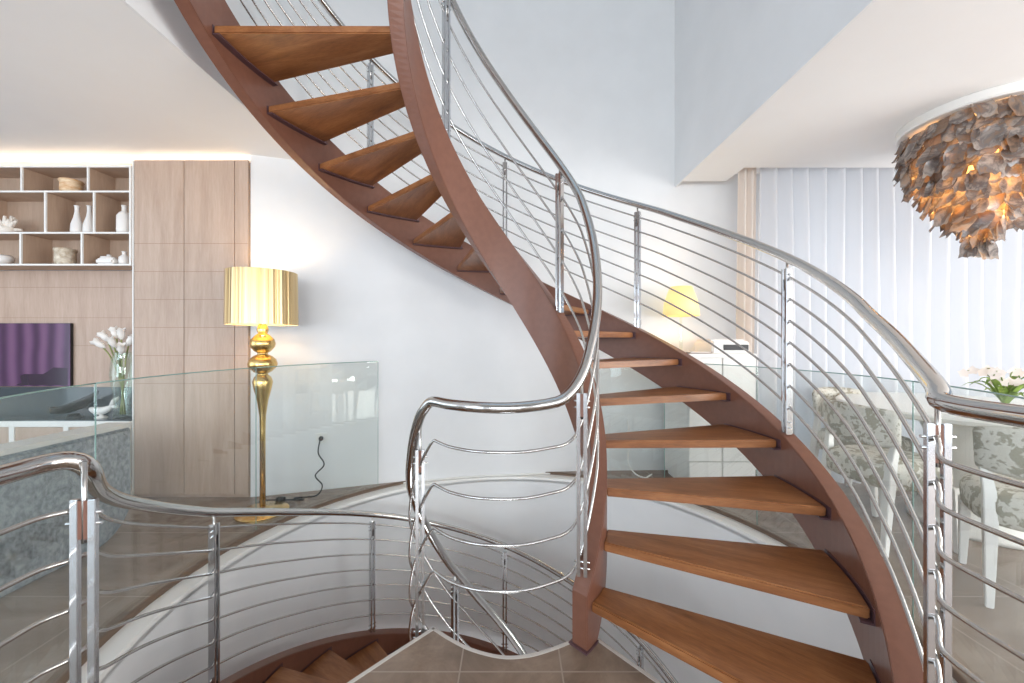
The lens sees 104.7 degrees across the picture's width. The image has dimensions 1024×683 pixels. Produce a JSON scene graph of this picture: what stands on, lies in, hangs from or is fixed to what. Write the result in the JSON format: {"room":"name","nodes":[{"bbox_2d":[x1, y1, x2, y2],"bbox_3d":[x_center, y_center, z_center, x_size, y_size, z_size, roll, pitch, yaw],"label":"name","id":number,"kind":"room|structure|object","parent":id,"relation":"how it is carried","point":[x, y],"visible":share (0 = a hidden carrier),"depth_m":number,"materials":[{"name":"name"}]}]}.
{"room":"home staircase landing","nodes":[
{"label":"home staircase landing","id":0,"kind":"room"},
{"bbox_2d":[0,270,131,270],"bbox_3d":[-4.000,-0.166,3.180,2.400,2.667,0.080,0,0,0],"label":"wall","id":1,"kind":"structure","parent":0,"point":[0,270],"depth_m":3.14,"materials":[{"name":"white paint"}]},
{"bbox_2d":[0,165,131,269],"bbox_3d":[-3.556,-0.929,3.019,1.488,0.751,0.218,0,0,0],"label":"shelf unit","id":2,"kind":"object","parent":1,"relation":"attached to","point":[30,194],"visible":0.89,"depth_m":3.02,"materials":[{"name":"white paint"}]},
{"bbox_2d":[0,254,15,263],"bbox_3d":[-3.830,-0.604,2.970,0.120,0.075,0.120,0,0,0],"label":"bowl","id":3,"kind":"object","parent":2,"relation":"on","point":[4,259],"visible":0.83,"depth_m":2.95,"materials":[{"name":"white ceramic"}]},
{"bbox_2d":[0,216,22,231],"bbox_3d":[-3.800,-0.871,2.962,0.170,0.139,0.116,0,0,0],"label":"ornament","id":4,"kind":"object","parent":2,"relation":"on","point":[6,225],"visible":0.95,"depth_m":2.96,"materials":[{"name":"white ceramic"}]},
{"bbox_2d":[53,247,77,263],"bbox_3d":[-3.371,-0.629,2.980,0.130,0.125,0.130,0,0,0],"label":"pot","id":5,"kind":"object","parent":2,"relation":"on","point":[62,255],"visible":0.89,"depth_m":2.94,"materials":[{"name":"beige ceramic"}]},
{"bbox_2d":[58,177,84,190],"bbox_3d":[-3.326,-1.157,2.980,0.140,0.100,0.140,0,0,0],"label":"pot","id":6,"kind":"object","parent":2,"relation":"on","point":[65,184],"visible":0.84,"depth_m":2.93,"materials":[{"name":"beige ceramic"}]},
{"bbox_2d":[70,205,82,231],"bbox_3d":[-3.274,-0.907,2.970,0.074,0.212,0.074,0,0,0],"label":"slim vase","id":7,"kind":"object","parent":2,"relation":"on","point":[76,225],"visible":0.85,"depth_m":2.95,"materials":[{"name":"white ceramic"}]},
{"bbox_2d":[82,205,92,231],"bbox_3d":[-3.179,-0.907,2.970,0.074,0.212,0.074,0,0,0],"label":"slim vase","id":8,"kind":"object","parent":2,"relation":"on","point":[88,222],"visible":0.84,"depth_m":2.95,"materials":[{"name":"white ceramic"}]},
{"bbox_2d":[96,254,118,263],"bbox_3d":[-3.023,-0.607,2.960,0.136,0.080,0.100,0,0,0],"label":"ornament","id":9,"kind":"object","parent":2,"relation":"on","point":[108,259],"visible":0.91,"depth_m":2.93,"materials":[{"name":"white ceramic"}]},
{"bbox_2d":[116,205,128,231],"bbox_3d":[-2.906,-0.906,2.960,0.092,0.210,0.092,0,0,0],"label":"bottle","id":10,"kind":"object","parent":2,"relation":"on","point":[122,217],"visible":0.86,"depth_m":2.93,"materials":[{"name":"white ceramic"}]},
{"bbox_2d":[118,251,128,263],"bbox_3d":[-2.906,-0.617,2.960,0.068,0.100,0.068,0,0,0],"label":"bottle","id":11,"kind":"object","parent":2,"relation":"on","point":[123,259],"visible":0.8,"depth_m":2.94,"materials":[{"name":"white ceramic"}]},
{"bbox_2d":[0,271,131,386],"bbox_3d":[-3.705,0.308,3.127,1.790,1.718,0.024,0,0,0],"label":"panelling","id":12,"kind":"object","parent":1,"relation":"attached to","point":[94,302],"visible":0.22,"depth_m":3.12,"materials":[{"name":"brown wood"}]},
{"bbox_2d":[0,323,72,385],"bbox_3d":[-3.974,0.112,3.101,1.032,0.496,0.022,0,0,0],"label":"television","id":13,"kind":"object","parent":12,"relation":"attached to","point":[31,354],"visible":0.86,"depth_m":3.09,"materials":[{"name":"black plastic"}]},
{"bbox_2d":[0,0,292,165],"bbox_3d":[-3.397,-1.485,0.010,3.605,0.200,6.420,0,0,0],"label":"ceiling","id":14,"kind":"structure","parent":0,"point":[83,82],"depth_m":2.24,"materials":[{"name":"paint"}]},
{"bbox_2d":[120,0,307,113],"bbox_3d":[-1.587,-2.842,0.050,0.015,2.915,6.500,0,0,0],"label":"wall","id":15,"kind":"structure","parent":0,"point":[164,16],"depth_m":2.07,"materials":[{"name":"white paint"}]},
{"bbox_2d":[251,0,674,496],"bbox_3d":[-0.262,-1.441,3.383,3.495,5.717,0.271,0,0,-10],"label":"wall","id":16,"kind":"structure","parent":0,"point":[596,78],"depth_m":3.43,"materials":[{"name":"white paint"}]},
{"bbox_2d":[316,433,326,442],"bbox_3d":[-1.483,0.760,3.063,0.080,0.080,0.047,0,0,-18],"label":"wall outlet","id":17,"kind":"object","parent":16,"relation":"attached to","point":[322,437],"visible":0.99,"depth_m":3.07,"materials":[{"name":"white paint"}]},
{"bbox_2d":[102,479,863,682],"bbox_3d":[0.000,2.754,1.900,3.260,3.093,3.260,0,0,0],"label":"wall","id":18,"kind":"structure","parent":0,"point":[529,520],"depth_m":2.93,"materials":[{"name":"white paint"}]},
{"bbox_2d":[403,473,549,483],"bbox_3d":[-0.080,1.179,3.425,1.877,0.014,0.086,0,0,-9],"label":"trim","id":19,"kind":"structure","parent":18,"relation":"attached to","point":[525,473],"depth_m":3.43,"materials":[{"name":"white paint"}]},
{"bbox_2d":[347,627,661,682],"bbox_3d":[-0.020,1.191,1.241,1.904,0.053,0.729,0,0,0],"label":"trim","id":20,"kind":"structure","parent":18,"relation":"attached to","point":[436,630],"depth_m":1.47,"materials":[{"name":"beige"}]},
{"bbox_2d":[67,474,956,682],"bbox_3d":[0.000,1.207,1.900,3.320,0.040,3.320,0,0,0],"label":"trim","id":21,"kind":"structure","parent":18,"relation":"attached to","point":[127,636],"depth_m":2.32,"materials":[{"name":"white paint"}]},
{"bbox_2d":[56,472,967,682],"bbox_3d":[0.000,1.179,1.900,3.304,0.025,3.304,0,0,0],"label":"trim","id":22,"kind":"structure","parent":18,"relation":"attached to","point":[956,675],"depth_m":2.25,"materials":[{"name":"white painted plaster"}]},
{"bbox_2d":[0,383,95,458],"bbox_3d":[-1.381,0.665,1.054,0.100,1.002,1.086,0,0,-31],"label":"glass panel","id":23,"kind":"object","parent":22,"relation":"on","point":[89,383],"visible":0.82,"depth_m":1.41,"materials":[{"name":"teal"}]},
{"bbox_2d":[913,381,1023,622],"bbox_3d":[1.435,0.665,1.140,0.090,1.002,1.031,0,0,28],"label":"glass panel","id":24,"kind":"object","parent":22,"relation":"on","point":[913,381],"visible":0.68,"depth_m":1.61,"materials":[{"name":"teal"}]},
{"bbox_2d":[0,470,1023,682],"bbox_3d":[0.200,1.267,0.170,11.000,0.201,6.940,0,0,0],"label":"floor","id":25,"kind":"structure","parent":0,"point":[45,645],"depth_m":1.74,"materials":[{"name":"tile"}]},
{"bbox_2d":[0,422,131,597],"bbox_3d":[-2.748,0.831,1.550,0.905,0.671,1.700,0,0,0],"label":"sofa","id":26,"kind":"object","parent":25,"relation":"on","point":[26,549],"visible":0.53,"depth_m":1.97,"materials":[{"name":"grey fabric"}]},
{"bbox_2d":[0,387,131,494],"bbox_3d":[-3.657,0.766,3.006,1.690,0.801,0.212,0,0,0],"label":"cabinet","id":27,"kind":"object","parent":25,"relation":"on","point":[26,416],"visible":0.3,"depth_m":3.10,"materials":[{"name":"white paint"}]},
{"bbox_2d":[49,391,98,418],"bbox_3d":[-3.320,0.483,2.990,0.360,0.205,0.180,0,0,0],"label":"dish","id":28,"kind":"object","parent":27,"relation":"on","point":[78,404],"visible":0.97,"depth_m":2.96,"materials":[{"name":"grey ceramic"}]},
{"bbox_2d":[89,396,119,418],"bbox_3d":[-3.079,0.503,2.980,0.226,0.164,0.080,0,0,0],"label":"fish ornament","id":29,"kind":"object","parent":27,"relation":"on","point":[100,411],"visible":0.95,"depth_m":2.96,"materials":[{"name":"white ceramic"}]},
{"bbox_2d":[89,326,131,417],"bbox_3d":[-2.975,0.236,2.969,0.286,0.697,0.162,0,0,0],"label":"flower vase","id":30,"kind":"object","parent":27,"relation":"on","point":[118,347],"visible":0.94,"depth_m":2.96,"materials":[{"name":"clear glass"}]},
{"bbox_2d":[96,367,255,383],"bbox_3d":[-1.632,0.665,1.988,0.070,1.002,0.894,0,0,3],"label":"glass panel","id":31,"kind":"object","parent":25,"relation":"on","point":[252,367],"visible":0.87,"depth_m":1.91,"materials":[{"name":"teal"}]},
{"bbox_2d":[132,160,250,496],"bbox_3d":[-2.381,-0.087,3.019,0.854,2.508,0.202,0,0,0],"label":"tall cabinet","id":32,"kind":"object","parent":25,"relation":"on","point":[191,219],"visible":0.93,"depth_m":2.92,"materials":[{"name":"brown wood"}]},
{"bbox_2d":[224,267,298,522],"bbox_3d":[-1.693,0.353,2.680,0.430,1.630,0.430,0,0,0],"label":"floor lamp","id":33,"kind":"object","parent":25,"relation":"on","point":[262,298],"visible":0.93,"depth_m":2.57,"materials":[{"name":"gold metal"}]},
{"bbox_2d":[258,440,324,502],"bbox_3d":[-1.617,0.969,2.902,0.435,0.404,0.123,0,0,-26],"label":"power cord","id":34,"kind":"object","parent":25,"relation":"on","point":[317,479],"visible":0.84,"depth_m":2.94,"materials":[{"name":"black plastic"}]},
{"bbox_2d":[276,497,285,500],"bbox_3d":[-1.677,1.149,2.862,0.056,0.036,0.034,0,0,0],"label":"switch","id":35,"kind":"object","parent":34,"relation":"attached to","point":[278,498],"depth_m":2.85,"materials":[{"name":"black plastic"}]},
{"bbox_2d":[256,361,377,367],"bbox_3d":[-1.352,0.665,2.819,0.070,1.002,0.894,0,0,34],"label":"glass panel","id":36,"kind":"object","parent":25,"relation":"on","point":[364,361],"visible":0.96,"depth_m":2.79,"materials":[{"name":"teal"}]},
{"bbox_2d":[174,0,1023,682],"bbox_3d":[0.116,0.213,1.928,3.001,6.079,2.414,0,0,26],"label":"spiral staircase","id":37,"kind":"structure","parent":25,"relation":"on","point":[846,571],"depth_m":1.81,"materials":[{"name":"brown paint"}]},
{"bbox_2d":[627,420,651,477],"bbox_3d":[1.104,0.933,3.336,0.119,0.468,0.360,0,0,-35],"label":"power cord","id":38,"kind":"object","parent":25,"relation":"on","point":[627,420],"visible":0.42,"depth_m":3.39,"materials":[{"name":"white plastic"}]},
{"bbox_2d":[664,363,756,477],"bbox_3d":[1.384,0.665,2.794,0.044,1.002,0.677,0,0,-33],"label":"glass panel","id":39,"kind":"object","parent":25,"relation":"on","point":[704,363],"visible":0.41,"depth_m":3.07,"materials":[{"name":"teal"}]},
{"bbox_2d":[665,353,756,477],"bbox_3d":[1.600,0.633,3.248,0.520,1.066,0.505,0,0,0],"label":"sideboard","id":40,"kind":"object","parent":25,"relation":"on","point":[679,462],"visible":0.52,"depth_m":3.00,"materials":[{"name":"white paint"}]},
{"bbox_2d":[662,286,699,350],"bbox_3d":[1.412,-0.174,3.300,0.290,0.548,0.290,0,0,0],"label":"table lamp","id":41,"kind":"object","parent":40,"relation":"on","point":[680,301],"visible":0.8,"depth_m":3.20,"materials":[{"name":"yellow fabric"}]},
{"bbox_2d":[684,351,711,353],"bbox_3d":[1.448,0.093,3.090,0.165,0.012,0.140,0,0,0],"label":"notebook","id":42,"kind":"object","parent":40,"relation":"on","point":[690,352],"visible":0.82,"depth_m":3.02,"materials":[{"name":"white paper"}]},
{"bbox_2d":[695,339,748,352],"bbox_3d":[1.695,0.045,3.201,0.290,0.108,0.317,0,0,0],"label":"printer","id":43,"kind":"object","parent":40,"relation":"on","point":[726,345],"visible":0.91,"depth_m":3.06,"materials":[{"name":"white paint"}]},
{"bbox_2d":[759,367,912,619],"bbox_3d":[1.627,0.665,2.061,0.070,1.002,0.892,0,0,-6],"label":"glass panel","id":44,"kind":"object","parent":25,"relation":"on","point":[759,367],"visible":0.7,"depth_m":1.61,"materials":[{"name":"teal"}]},
{"bbox_2d":[810,387,917,516],"bbox_3d":[2.547,0.767,2.891,0.484,0.800,0.507,0,0,-15],"label":"dining chair","id":45,"kind":"object","parent":25,"relation":"on","point":[830,393],"visible":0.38,"depth_m":2.98,"materials":[{"name":"fabric"}]},
{"bbox_2d":[821,400,959,557],"bbox_3d":[2.209,0.767,2.349,0.507,0.800,0.484,0,0,-4],"label":"dining chair","id":46,"kind":"object","parent":25,"relation":"on","point":[891,418],"visible":0.59,"depth_m":2.20,"materials":[{"name":"fabric"}]},
{"bbox_2d":[835,392,1023,550],"bbox_3d":[2.960,0.792,2.500,1.410,0.749,1.410,0,0,0],"label":"dining table","id":47,"kind":"object","parent":25,"relation":"on","point":[962,427],"visible":0.36,"depth_m":2.42,"materials":[{"name":"white paint"}]},
{"bbox_2d":[957,365,1023,404],"bbox_3d":[2.598,0.275,2.095,0.332,0.283,0.290,0,0,0],"label":"orchid plant","id":48,"kind":"object","parent":47,"relation":"on","point":[1013,384],"visible":0.77,"depth_m":2.08,"materials":[{"name":"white plant"}]},
{"bbox_2d":[958,426,1023,608],"bbox_3d":[2.383,0.767,1.771,0.484,0.800,0.507,0,0,38],"label":"dining chair","id":49,"kind":"object","parent":25,"relation":"on","point":[999,450],"visible":0.94,"depth_m":1.74,"materials":[{"name":"fabric"}]},
{"bbox_2d":[675,174,759,375],"bbox_3d":[1.865,-0.176,3.600,0.791,2.687,0.080,0,0,0],"label":"wall","id":50,"kind":"structure","parent":0,"point":[715,203],"depth_m":3.56,"materials":[{"name":"white paint"}]},
{"bbox_2d":[675,0,875,186],"bbox_3d":[1.476,-2.842,0.210,0.015,2.915,6.820,0,0,0],"label":"wall","id":51,"kind":"structure","parent":0,"point":[732,57],"depth_m":2.63,"materials":[{"name":"white paint"}]},
{"bbox_2d":[684,0,1023,180],"bbox_3d":[3.542,-1.492,0.220,4.116,0.215,6.840,0,0,0],"label":"ceiling","id":52,"kind":"structure","parent":0,"point":[899,61],"depth_m":2.11,"materials":[{"name":"paint"}]},
{"bbox_2d":[892,80,1023,259],"bbox_3d":[2.882,-0.935,2.442,0.777,0.897,0.798,0,0,0],"label":"chandelier","id":53,"kind":"object","parent":52,"relation":"hanging from","point":[961,160],"visible":1,"depth_m":2.32,"materials":[{"name":"grey"}]},
{"bbox_3d":[3.485,-1.486,3.275,3.230,0.027,0.020,0,0,0],"label":"trim","id":54,"kind":"structure","parent":52,"relation":"attached to","visible":0},
{"bbox_2d":[736,168,755,353],"bbox_3d":[1.951,-0.157,3.280,0.161,2.625,0.078,0,0,0],"label":"curtain","id":55,"kind":"object","parent":54,"relation":"hanging from","point":[746,210],"visible":0.42,"depth_m":3.28,"materials":[{"name":"beige fabric"}]},
{"bbox_2d":[756,168,1023,482],"bbox_3d":[3.535,-0.157,3.250,3.054,2.625,0.126,0,0,0],"label":"curtain","id":56,"kind":"object","parent":54,"relation":"hanging from","point":[853,225],"visible":0.39,"depth_m":3.24,"materials":[{"name":"white fabric"}]},
{"bbox_3d":[0.000,4.330,1.900,3.260,0.060,3.260,0,0,0],"label":"floor","id":57,"kind":"structure","parent":0,"visible":0},
{"bbox_2d":[0,428,678,682],"bbox_3d":[-0.094,2.364,1.811,2.687,4.233,2.630,0,0,-15],"label":"railing","id":58,"kind":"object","parent":57,"relation":"on","point":[341,658],"depth_m":1.80,"materials":[{"name":"silver metal"}]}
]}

